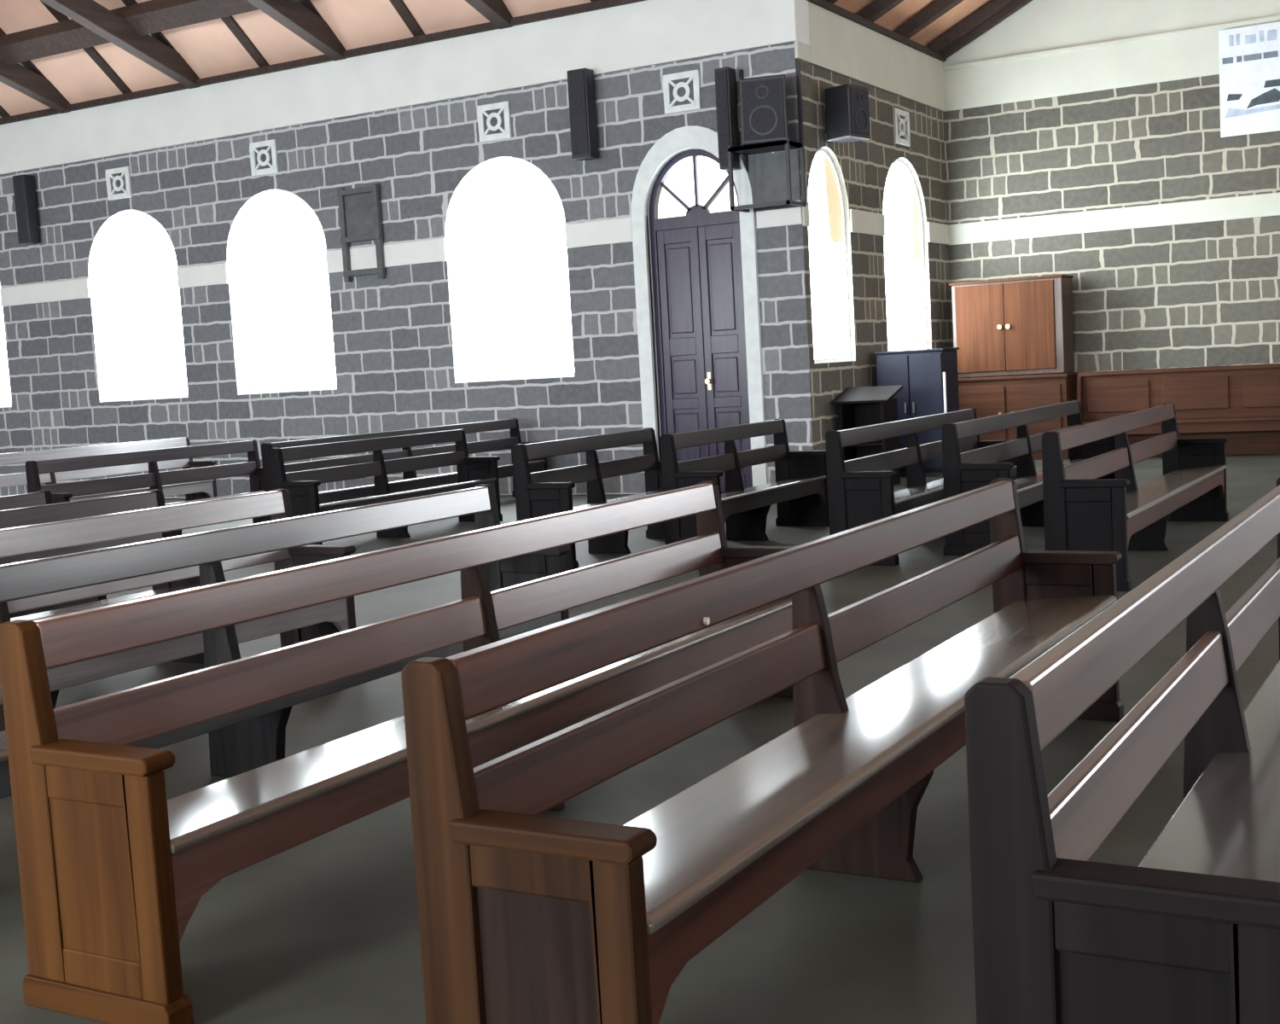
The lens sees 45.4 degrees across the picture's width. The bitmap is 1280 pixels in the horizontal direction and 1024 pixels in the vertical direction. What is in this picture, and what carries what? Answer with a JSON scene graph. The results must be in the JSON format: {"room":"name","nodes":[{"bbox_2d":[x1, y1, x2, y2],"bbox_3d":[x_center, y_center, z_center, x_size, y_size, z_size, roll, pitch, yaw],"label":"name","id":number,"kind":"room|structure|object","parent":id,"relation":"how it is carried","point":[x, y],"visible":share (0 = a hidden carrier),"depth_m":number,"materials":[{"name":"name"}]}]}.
{"room":"church","nodes":[
{"label":"church","id":0,"kind":"room"},
{"bbox_2d":[0,0,591,117],"bbox_3d":[-5.160,-8.476,8.137,35.800,8.595,19.820,0,6,30],"label":"ceiling","id":1,"kind":"structure","parent":0,"point":[209,48],"depth_m":19.43,"materials":[{"name":"wood"}]},
{"bbox_2d":[0,104,10,117],"bbox_3d":[-11.651,-9.086,17.633,0.150,8.115,9.872,0,6,30],"label":"rafter","id":2,"kind":"object","parent":1,"relation":"attached to","point":[2,112],"visible":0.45,"depth_m":21.96,"materials":[{"name":"brown wood"}]},
{"bbox_2d":[0,27,70,113],"bbox_3d":[-10.583,-9.097,16.993,0.190,8.090,9.881,0,6,30],"label":"roof truss","id":3,"kind":"object","parent":1,"relation":"attached to","point":[27,79],"visible":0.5,"depth_m":20.88,"materials":[{"name":"brown wood"}]},
{"bbox_2d":[40,0,132,93],"bbox_3d":[-9.489,-9.091,16.398,0.150,8.115,9.872,0,6,30],"label":"rafter","id":4,"kind":"object","parent":1,"relation":"attached to","point":[94,55],"visible":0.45,"depth_m":20.39,"materials":[{"name":"brown wood"}]},
{"bbox_2d":[40,0,199,88],"bbox_3d":[-8.421,-9.102,15.758,0.190,8.090,9.881,0,6,30],"label":"roof beam","id":5,"kind":"structure","parent":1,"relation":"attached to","point":[154,49],"depth_m":19.17,"materials":[{"name":"brown wood"}]},
{"bbox_2d":[221,15,269,67],"bbox_3d":[-7.326,-9.095,15.163,0.150,8.115,9.872,0,6,30],"label":"rafter","id":6,"kind":"object","parent":1,"relation":"attached to","point":[229,21],"visible":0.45,"depth_m":19.25,"materials":[{"name":"brown wood"}]},
{"bbox_2d":[246,0,346,60],"bbox_3d":[-6.258,-9.106,14.523,0.190,8.090,9.881,0,6,30],"label":"roof truss","id":7,"kind":"object","parent":1,"relation":"attached to","point":[301,17],"visible":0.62,"depth_m":18.34,"materials":[{"name":"brown wood"}]},
{"bbox_2d":[389,0,425,36],"bbox_3d":[-5.164,-9.100,13.928,0.150,8.115,9.872,0,6,30],"label":"rafter","id":8,"kind":"object","parent":1,"relation":"attached to","point":[400,7],"visible":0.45,"depth_m":18.11,"materials":[{"name":"brown wood"}]},
{"bbox_2d":[465,0,512,29],"bbox_3d":[-4.096,-9.111,13.288,0.190,8.090,9.881,0,6,30],"label":"roof truss","id":9,"kind":"object","parent":1,"relation":"attached to","point":[496,11],"visible":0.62,"depth_m":17.45,"materials":[{"name":"brown wood"}]},
{"bbox_2d":[0,46,781,498],"bbox_3d":[-6.759,-2.578,21.343,19.100,4.760,0.350,0,6,30],"label":"wall","id":10,"kind":"structure","parent":0,"point":[394,335],"depth_m":19.18,"materials":[{"name":"grey stone"}]},
{"bbox_2d":[0,285,11,407],"bbox_3d":[-10.113,-2.870,23.134,1.740,2.620,0.060,0,6,30],"label":"window","id":11,"kind":"structure","parent":10,"relation":"in","point":[5,396],"depth_m":22.86,"materials":[{"name":"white glass"}]},
{"bbox_2d":[12,174,40,244],"bbox_3d":[-8.771,-4.330,21.919,0.240,0.960,0.255,0,6,30],"label":"speaker","id":12,"kind":"object","parent":10,"relation":"attached to","point":[24,187],"visible":1,"depth_m":21.82},
{"bbox_2d":[12,176,29,241],"bbox_3d":[-8.829,-4.317,21.818,0.200,0.900,0.020,0,6,30],"label":"grille","id":13,"kind":"object","parent":12,"relation":"attached to","point":[20,184],"depth_m":21.79,"materials":[{"name":"metal"}]},
{"bbox_2d":[105,166,132,200],"bbox_3d":[-7.187,-4.537,21.145,0.452,0.420,0.084,0,6,30],"label":"air vent","id":14,"kind":"object","parent":10,"relation":"in","point":[118,180],"visible":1,"depth_m":21.12,"materials":[{"name":"grey metal"}]},
{"bbox_2d":[107,169,127,197],"bbox_3d":[-7.197,-4.535,21.128,0.352,0.339,0.045,0,6,30],"label":"grille","id":15,"kind":"object","parent":14,"relation":"attached to","point":[117,179],"depth_m":21.13,"materials":[{"name":"white concrete"}]},
{"bbox_2d":[92,209,188,401],"bbox_3d":[-6.961,-2.877,21.334,1.740,2.620,0.060,0,6,30],"label":"window","id":16,"kind":"structure","parent":10,"relation":"in","point":[136,290],"depth_m":21.34,"materials":[{"name":"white glass"}]},
{"bbox_2d":[249,139,278,176],"bbox_3d":[-4.854,-4.582,19.807,0.452,0.420,0.084,0,6,30],"label":"air vent","id":17,"kind":"object","parent":10,"relation":"in","point":[264,154],"visible":1,"depth_m":19.78,"materials":[{"name":"grey metal"}]},
{"bbox_2d":[251,143,273,172],"bbox_3d":[-4.863,-4.579,19.790,0.352,0.339,0.045,0,6,30],"label":"grille","id":18,"kind":"object","parent":17,"relation":"attached to","point":[262,154],"depth_m":19.79,"materials":[{"name":"white concrete"}]},
{"bbox_2d":[230,189,337,394],"bbox_3d":[-4.660,-2.882,20.019,1.720,2.620,0.060,0,6,30],"label":"window","id":19,"kind":"structure","parent":10,"relation":"in","point":[280,276],"depth_m":20.02,"materials":[{"name":"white glass"}]},
{"bbox_2d":[0,0,646,124],"bbox_3d":[-6.841,-5.651,20.809,19.500,0.080,0.220,0,6,30],"label":"trim","id":20,"kind":"structure","parent":10,"relation":"attached to","point":[601,4],"depth_m":18.87,"materials":[{"name":"brown wood"}]},
{"bbox_2d":[337,183,385,282],"bbox_3d":[-3.468,-3.474,19.084,0.620,1.160,0.110,0,6,30],"label":"wall bracket","id":21,"kind":"object","parent":10,"relation":"attached to","point":[359,208],"visible":1,"depth_m":19.04,"materials":[{"name":"grey metal"}]},
{"bbox_2d":[0,200,802,307],"bbox_3d":[-6.731,-3.169,21.041,19.442,0.270,0.035,0,6,30],"label":"trim","id":22,"kind":"structure","parent":10,"relation":"attached to","point":[619,230],"depth_m":18.97,"materials":[{"name":"white paint"}]},
{"bbox_2d":[0,0,810,174],"bbox_3d":[-6.753,-5.282,20.976,19.485,0.695,0.385,0,6,30],"label":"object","id":23,"kind":"structure","parent":10,"relation":"attached to","point":[648,32],"depth_m":18.43,"materials":[{"name":"white paint"}]},
{"bbox_2d":[477,100,511,142],"bbox_3d":[-1.702,-4.589,18.007,0.452,0.420,0.084,0,6,30],"label":"air vent","id":24,"kind":"object","parent":10,"relation":"in","point":[493,119],"visible":1,"depth_m":17.98,"materials":[{"name":"grey metal"}]},
{"bbox_2d":[480,105,506,138],"bbox_3d":[-1.711,-4.587,17.990,0.352,0.339,0.045,0,6,30],"label":"grille","id":25,"kind":"object","parent":24,"relation":"attached to","point":[493,119],"depth_m":17.99,"materials":[{"name":"white concrete"}]},
{"bbox_2d":[448,157,574,383],"bbox_3d":[-1.534,-2.889,18.234,1.720,2.620,0.060,0,6,30],"label":"window","id":26,"kind":"structure","parent":10,"relation":"in","point":[509,253],"depth_m":18.23,"materials":[{"name":"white glass"}]},
{"bbox_2d":[566,67,598,160],"bbox_3d":[-0.634,-4.477,17.255,0.250,0.980,0.255,0,6,30],"label":"speaker","id":27,"kind":"object","parent":10,"relation":"attached to","point":[580,82],"visible":1,"depth_m":17.15},
{"bbox_2d":[567,70,588,156],"bbox_3d":[-0.692,-4.464,17.153,0.210,0.920,0.020,0,6,30],"label":"grille","id":28,"kind":"object","parent":27,"relation":"attached to","point":[578,81],"depth_m":17.14,"materials":[{"name":"fabric"}]},
{"bbox_2d":[662,69,701,114],"bbox_3d":[0.469,-4.598,16.766,0.452,0.420,0.084,0,6,30],"label":"air vent","id":29,"kind":"object","parent":10,"relation":"in","point":[681,90],"visible":1,"depth_m":16.74,"materials":[{"name":"grey metal"}]},
{"bbox_2d":[666,74,696,109],"bbox_3d":[0.459,-4.596,16.749,0.352,0.339,0.045,0,6,30],"label":"grille","id":30,"kind":"object","parent":29,"relation":"attached to","point":[681,89],"depth_m":16.74,"materials":[{"name":"white concrete"}]},
{"bbox_2d":[631,125,767,486],"bbox_3d":[0.640,-2.217,16.956,1.510,4.040,0.090,0,6,30],"label":"trim","id":31,"kind":"structure","parent":10,"relation":"attached to","point":[677,140],"depth_m":16.78,"materials":[{"name":"white paint"}]},
{"bbox_2d":[649,149,752,492],"bbox_3d":[0.704,-2.107,17.067,1.180,3.806,0.160,0,6,30],"label":"door","id":32,"kind":"structure","parent":10,"relation":"in","point":[695,233],"depth_m":17.05,"materials":[{"name":"grey wood"}]},
{"bbox_2d":[714,66,739,170],"bbox_3d":[0.945,-4.202,16.388,0.170,1.060,0.255,0,6,30],"label":"speaker","id":33,"kind":"object","parent":10,"relation":"attached to","point":[725,86],"visible":0.86,"depth_m":16.29},
{"bbox_2d":[715,69,730,166],"bbox_3d":[0.887,-4.189,16.287,0.130,1.000,0.020,0,6,30],"label":"grille","id":34,"kind":"object","parent":33,"relation":"attached to","point":[722,76],"depth_m":16.27,"materials":[{"name":"fabric"}]},
{"bbox_2d":[727,59,806,212],"bbox_3d":[1.317,-3.960,16.111,0.696,1.510,0.420,0,6,30],"label":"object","id":35,"kind":"object","parent":10,"relation":"attached to","point":[775,178],"visible":0.98,"depth_m":16.19,"materials":[{"name":"black metal"}]},
{"bbox_2d":[738,74,788,145],"bbox_3d":[1.325,-4.196,16.042,0.494,0.680,0.340,-1,6,18],"label":"loudspeaker","id":36,"kind":"object","parent":35,"relation":"on","point":[763,100],"visible":0.96,"depth_m":15.89,"materials":[{"name":"black plastic"}]},
{"bbox_2d":[729,139,799,155],"bbox_3d":[1.324,-3.836,16.123,0.680,0.040,0.420,0,6,30],"label":"shelf","id":37,"kind":"object","parent":35,"relation":"attached to","point":[779,145],"depth_m":16.04,"materials":[{"name":"black metal"}]},
{"bbox_2d":[0,453,1279,1023],"bbox_3d":[-3.341,0.678,11.285,35.800,0.200,24.840,0,6,30],"label":"floor","id":38,"kind":"structure","parent":0,"point":[324,928],"depth_m":4.43,"materials":[{"name":"grey concrete"}]},
{"bbox_2d":[0,490,106,618],"bbox_3d":[-4.130,0.542,7.205,0.502,0.942,3.686,0,6,30],"label":"pew","id":39,"kind":"object","parent":38,"relation":"on","point":[39,497],"visible":0.08,"depth_m":8.59,"materials":[{"name":"brown wood"}]},
{"bbox_2d":[0,489,204,663],"bbox_3d":[-3.317,0.543,6.713,0.502,0.942,3.636,0,6,30],"label":"pew","id":40,"kind":"object","parent":38,"relation":"on","point":[151,498],"visible":0.11,"depth_m":7.82,"materials":[{"name":"brown wood"}]},
{"bbox_2d":[0,436,217,501],"bbox_3d":[-6.125,-0.200,16.215,0.502,0.942,4.036,0,6,30],"label":"pew","id":41,"kind":"object","parent":38,"relation":"on","point":[203,489],"visible":0.43,"depth_m":16.92,"materials":[{"name":"brown wood"}]},
{"bbox_2d":[25,439,267,536],"bbox_3d":[-4.442,-0.125,14.424,0.502,0.942,2.786,0,6,30],"label":"pew","id":42,"kind":"object","parent":38,"relation":"on","point":[154,480],"visible":0.32,"depth_m":14.40,"materials":[{"name":"black wood"}]},
{"bbox_2d":[0,488,356,731],"bbox_3d":[-2.505,0.544,6.220,0.502,0.942,3.586,0,6,30],"label":"pew","id":43,"kind":"object","parent":38,"relation":"on","point":[317,621],"visible":0.51,"depth_m":6.95,"materials":[{"name":"brown wood"}]},
{"bbox_2d":[0,484,570,798],"bbox_3d":[-1.438,0.536,5.668,0.502,0.942,3.686,0,6,30],"label":"pew","id":44,"kind":"object","parent":38,"relation":"on","point":[241,741],"visible":0.39,"depth_m":5.72,"materials":[{"name":"wood"}]},
{"bbox_2d":[269,428,502,544],"bbox_3d":[-2.274,-0.224,14.187,0.502,0.942,2.736,0,6,30],"label":"pew","id":45,"kind":"object","parent":38,"relation":"on","point":[302,487],"visible":0.63,"depth_m":14.16,"materials":[{"name":"black wood"}]},
{"bbox_2d":[0,481,795,1023],"bbox_3d":[-0.399,0.530,5.108,0.502,0.942,3.666,0,6,30],"label":"pew","id":46,"kind":"object","parent":38,"relation":"on","point":[114,872],"visible":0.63,"depth_m":3.93,"materials":[{"name":"brown wood"}]},
{"bbox_2d":[261,418,547,521],"bbox_3d":[-2.323,-0.414,16.218,0.502,0.942,4.236,0,6,30],"label":"pew","id":47,"kind":"object","parent":38,"relation":"on","point":[410,481],"visible":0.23,"depth_m":15.98,"materials":[{"name":"black wood"}]},
{"bbox_2d":[512,427,683,571],"bbox_3d":[-0.218,-0.137,12.040,0.502,0.942,2.036,0,6,30],"label":"pew","id":48,"kind":"object","parent":38,"relation":"on","point":[543,493],"visible":0.62,"depth_m":11.93,"materials":[{"name":"black wood"}]},
{"bbox_2d":[659,418,829,544],"bbox_3d":[0.895,-0.232,12.377,0.502,0.942,2.136,0,6,30],"label":"pew","id":49,"kind":"object","parent":38,"relation":"on","point":[799,491],"visible":0.69,"depth_m":12.41,"materials":[{"name":"black wood"}]},
{"bbox_2d":[401,477,1123,1023],"bbox_3d":[0.707,0.539,4.362,0.502,0.942,3.766,0,6,30],"label":"pew","id":50,"kind":"object","parent":38,"relation":"on","point":[525,916],"visible":0.91,"depth_m":3.27,"materials":[{"name":"brown wood"}]},
{"bbox_2d":[831,384,902,484],"bbox_3d":[2.533,-0.837,16.937,0.660,1.088,0.500,0,6,30],"label":"lectern","id":51,"kind":"object","parent":38,"relation":"on","point":[861,406],"visible":0.68,"depth_m":16.93,"materials":[{"name":"black wood"}]},
{"bbox_2d":[850,441,881,446],"bbox_3d":[2.527,-0.756,16.927,0.440,0.030,0.340,0,6,30],"label":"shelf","id":52,"kind":"object","parent":51,"relation":"attached to","point":[875,443],"depth_m":16.77,"materials":[{"name":"black wood"}]},
{"bbox_2d":[873,347,959,477],"bbox_3d":[3.256,-1.159,17.877,0.845,1.470,0.615,0,6,30],"label":"cabinet","id":53,"kind":"object","parent":38,"relation":"on","point":[928,378],"visible":0.6,"depth_m":17.58,"materials":[{"name":"blue paint"}]},
{"bbox_2d":[825,407,1016,565],"bbox_3d":[2.290,-0.265,11.895,0.502,0.942,3.186,0,6,30],"label":"pew","id":54,"kind":"object","parent":38,"relation":"on","point":[861,491],"visible":0.48,"depth_m":10.82,"materials":[{"name":"black wood"}]},
{"bbox_2d":[958,372,1079,459],"bbox_3d":[4.825,-1.224,19.762,1.560,1.070,0.680,0,6,30],"label":"base cabinet","id":55,"kind":"object","parent":38,"relation":"on","point":[989,396],"visible":0.45,"depth_m":19.41,"materials":[{"name":"red wood"}]},
{"bbox_2d":[941,399,1115,555],"bbox_3d":[3.236,-0.351,12.241,0.502,0.942,3.636,0,6,30],"label":"pew","id":56,"kind":"object","parent":38,"relation":"on","point":[967,471],"visible":0.5,"depth_m":11.30,"materials":[{"name":"black wood"}]},
{"bbox_2d":[964,477,1279,1023],"bbox_3d":[1.641,0.531,3.892,0.502,0.942,3.716,0,6,30],"label":"pew","id":57,"kind":"object","parent":38,"relation":"on","point":[1189,933],"visible":1,"depth_m":2.40,"materials":[{"name":"black wood"}]},
{"bbox_2d":[1041,402,1228,591],"bbox_3d":[3.484,-0.199,10.497,0.502,0.942,3.636,0,6,30],"label":"pew","id":58,"kind":"object","parent":38,"relation":"on","point":[1082,512],"visible":0.82,"depth_m":9.89,"materials":[{"name":"brown wood"}]},
{"bbox_2d":[1076,363,1279,456],"bbox_3d":[7.877,-1.204,17.726,5.600,1.070,0.570,0,6,30],"label":"wood paneling","id":59,"kind":"structure","parent":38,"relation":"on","point":[1239,404],"depth_m":18.46,"materials":[{"name":"red wood"}]},
{"bbox_2d":[763,41,951,451],"bbox_3d":[2.797,-2.844,18.466,0.350,4.760,4.860,0,6,30],"label":"wall","id":60,"kind":"structure","parent":0,"point":[808,389],"depth_m":17.47,"materials":[{"name":"grey stone"}]},
{"bbox_2d":[807,147,851,363],"bbox_3d":[2.041,-2.838,16.952,0.060,2.360,1.200,0,6,30],"label":"window","id":61,"kind":"structure","parent":60,"relation":"in","point":[827,232],"depth_m":17.02,"materials":[{"name":"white glass"}]},
{"bbox_2d":[824,83,870,143],"bbox_3d":[2.221,-4.331,16.666,0.440,0.560,0.415,1,7,40],"label":"loudspeaker","id":62,"kind":"object","parent":60,"relation":"attached to","point":[846,112],"visible":1,"depth_m":16.51,"materials":[{"name":"black plastic"}]},
{"bbox_2d":[849,87,870,135],"bbox_3d":[2.377,-4.327,16.536,0.017,0.480,0.360,1,7,40],"label":"grille","id":63,"kind":"object","parent":62,"relation":"attached to","point":[859,111],"depth_m":16.51,"materials":[{"name":"fabric"}]},
{"bbox_2d":[793,1,945,111],"bbox_3d":[2.668,-5.348,18.216,0.385,0.640,4.850,0,6,30],"label":"trim","id":64,"kind":"structure","parent":60,"relation":"attached to","point":[839,44],"depth_m":17.88,"materials":[{"name":"beige paint"}]},
{"bbox_2d":[801,201,948,244],"bbox_3d":[2.917,-3.429,18.311,0.035,0.260,4.832,0,6,30],"label":"trim","id":65,"kind":"structure","parent":60,"relation":"attached to","point":[862,222],"depth_m":17.96,"materials":[{"name":"beige paint"}]},
{"bbox_2d":[806,0,946,61],"bbox_3d":[2.789,-5.704,18.131,0.180,0.070,4.700,0,6,30],"label":"trim","id":66,"kind":"structure","parent":60,"relation":"attached to","point":[825,4],"depth_m":17.92,"materials":[{"name":"brown wood"}]},
{"bbox_2d":[892,107,910,146],"bbox_3d":[3.200,-4.733,18.842,0.084,0.420,0.512,0,6,30],"label":"air vent","id":67,"kind":"object","parent":60,"relation":"in","point":[901,118],"visible":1,"depth_m":18.81,"materials":[{"name":"grey metal"}]},
{"bbox_2d":[896,111,908,142],"bbox_3d":[3.217,-4.733,18.832,0.045,0.341,0.395,0,6,30],"label":"grille","id":68,"kind":"object","parent":67,"relation":"attached to","point":[902,117],"depth_m":18.86,"materials":[{"name":"white concrete"}]},
{"bbox_2d":[883,157,928,351],"bbox_3d":[3.255,-3.179,19.077,0.060,2.420,1.600,0,6,30],"label":"window","id":69,"kind":"structure","parent":60,"relation":"in","point":[904,238],"depth_m":19.15,"materials":[{"name":"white glass"}]},
{"bbox_2d":[833,0,991,46],"bbox_3d":[9.509,-7.776,14.309,16.450,4.124,5.100,0,6,30],"label":"ceiling","id":70,"kind":"structure","parent":0,"point":[903,12],"depth_m":18.93,"materials":[{"name":"orange wood"}]},
{"bbox_2d":[826,0,837,4],"bbox_3d":[5.206,-7.478,14.788,7.761,3.886,0.160,0,6,30],"label":"rafter","id":71,"kind":"object","parent":70,"relation":"attached to","point":[833,2],"depth_m":16.80,"materials":[{"name":"brown wood"}]},
{"bbox_2d":[856,0,903,22],"bbox_3d":[5.807,-7.611,15.841,7.761,3.886,0.160,0,6,30],"label":"rafter","id":72,"kind":"object","parent":70,"relation":"attached to","point":[877,8],"depth_m":17.74,"materials":[{"name":"brown wood"}]},
{"bbox_2d":[892,0,963,38],"bbox_3d":[6.408,-7.745,16.894,7.761,3.886,0.160,0,6,30],"label":"rafter","id":73,"kind":"object","parent":70,"relation":"attached to","point":[936,9],"depth_m":18.70,"materials":[{"name":"brown wood"}]},
{"bbox_2d":[925,0,1017,52],"bbox_3d":[7.010,-7.879,17.947,7.761,3.886,0.160,0,6,30],"label":"rafter","id":74,"kind":"object","parent":70,"relation":"attached to","point":[992,8],"depth_m":19.66,"materials":[{"name":"brown wood"}]},
{"bbox_2d":[940,0,1032,58],"bbox_3d":[7.129,-7.883,18.006,7.958,4.010,0.120,0,6,30],"label":"trim","id":75,"kind":"structure","parent":70,"relation":"attached to","point":[1018,4],"depth_m":19.70,"materials":[{"name":"brown wood"}]},
{"bbox_2d":[942,74,1279,377],"bbox_3d":[10.827,-3.062,16.849,15.900,4.600,0.350,0,6,30],"label":"wall","id":76,"kind":"structure","parent":0,"point":[1205,293],"depth_m":19.23,"materials":[{"name":"grey stone"}]},
{"bbox_2d":[948,274,1074,378],"bbox_3d":[4.789,-2.377,19.704,1.460,1.224,0.594,0,6,30],"label":"upper cabinet","id":77,"kind":"object","parent":76,"relation":"attached to","point":[1022,325],"visible":0.98,"depth_m":19.46,"materials":[{"name":"brown wood"}]},
{"bbox_2d":[942,0,1279,111],"bbox_3d":[10.588,-7.548,16.398,15.850,4.469,0.380,0,6,30],"label":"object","id":78,"kind":"structure","parent":76,"relation":"attached to","point":[1039,25],"depth_m":19.21,"materials":[{"name":"beige paint"}]},
{"bbox_2d":[948,192,1279,245],"bbox_3d":[10.851,-3.704,16.542,15.542,0.270,0.035,0,6,30],"label":"trim","id":79,"kind":"structure","parent":76,"relation":"attached to","point":[1263,205],"depth_m":19.27,"materials":[{"name":"beige paint"}]},
{"bbox_3d":[11.855,-2.040,2.264,0.350,5.200,24.740,0,6,30],"label":"wall","id":80,"kind":"structure","parent":0,"visible":0},
{"bbox_2d":[942,15,1279,70],"bbox_3d":[10.726,-5.851,16.291,15.510,0.060,0.040,0,6,30],"label":"trim","id":81,"kind":"structure","parent":80,"relation":"attached to","point":[1276,18],"depth_m":19.02,"materials":[{"name":"beige paint"}]},
{"bbox_2d":[1218,22,1279,137],"bbox_3d":[7.760,-5.167,18.051,1.750,1.260,0.016,0,6,30],"label":"banner","id":82,"kind":"object","parent":80,"relation":"hanging from","point":[1249,56],"visible":1,"depth_m":18.31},
{"bbox_2d":[1227,78,1279,108],"bbox_3d":[7.693,-4.997,18.104,1.420,0.320,0.004,0,6,30],"label":"picture","id":83,"kind":"object","parent":82,"relation":"attached to","point":[1242,93],"depth_m":18.31},
{"bbox_3d":[10.263,-8.407,-0.497,0.350,8.555,20.100,0,6,30],"label":"wall","id":84,"kind":"structure","parent":0,"visible":0},
{"bbox_2d":[0,0,300,64],"bbox_3d":[-0.669,-6.187,15.989,35.000,0.372,0.379,0,6,30],"label":"trim","id":85,"kind":"structure","parent":84,"relation":"attached to","point":[152,16],"depth_m":19.16,"materials":[{"name":"brown wood"}]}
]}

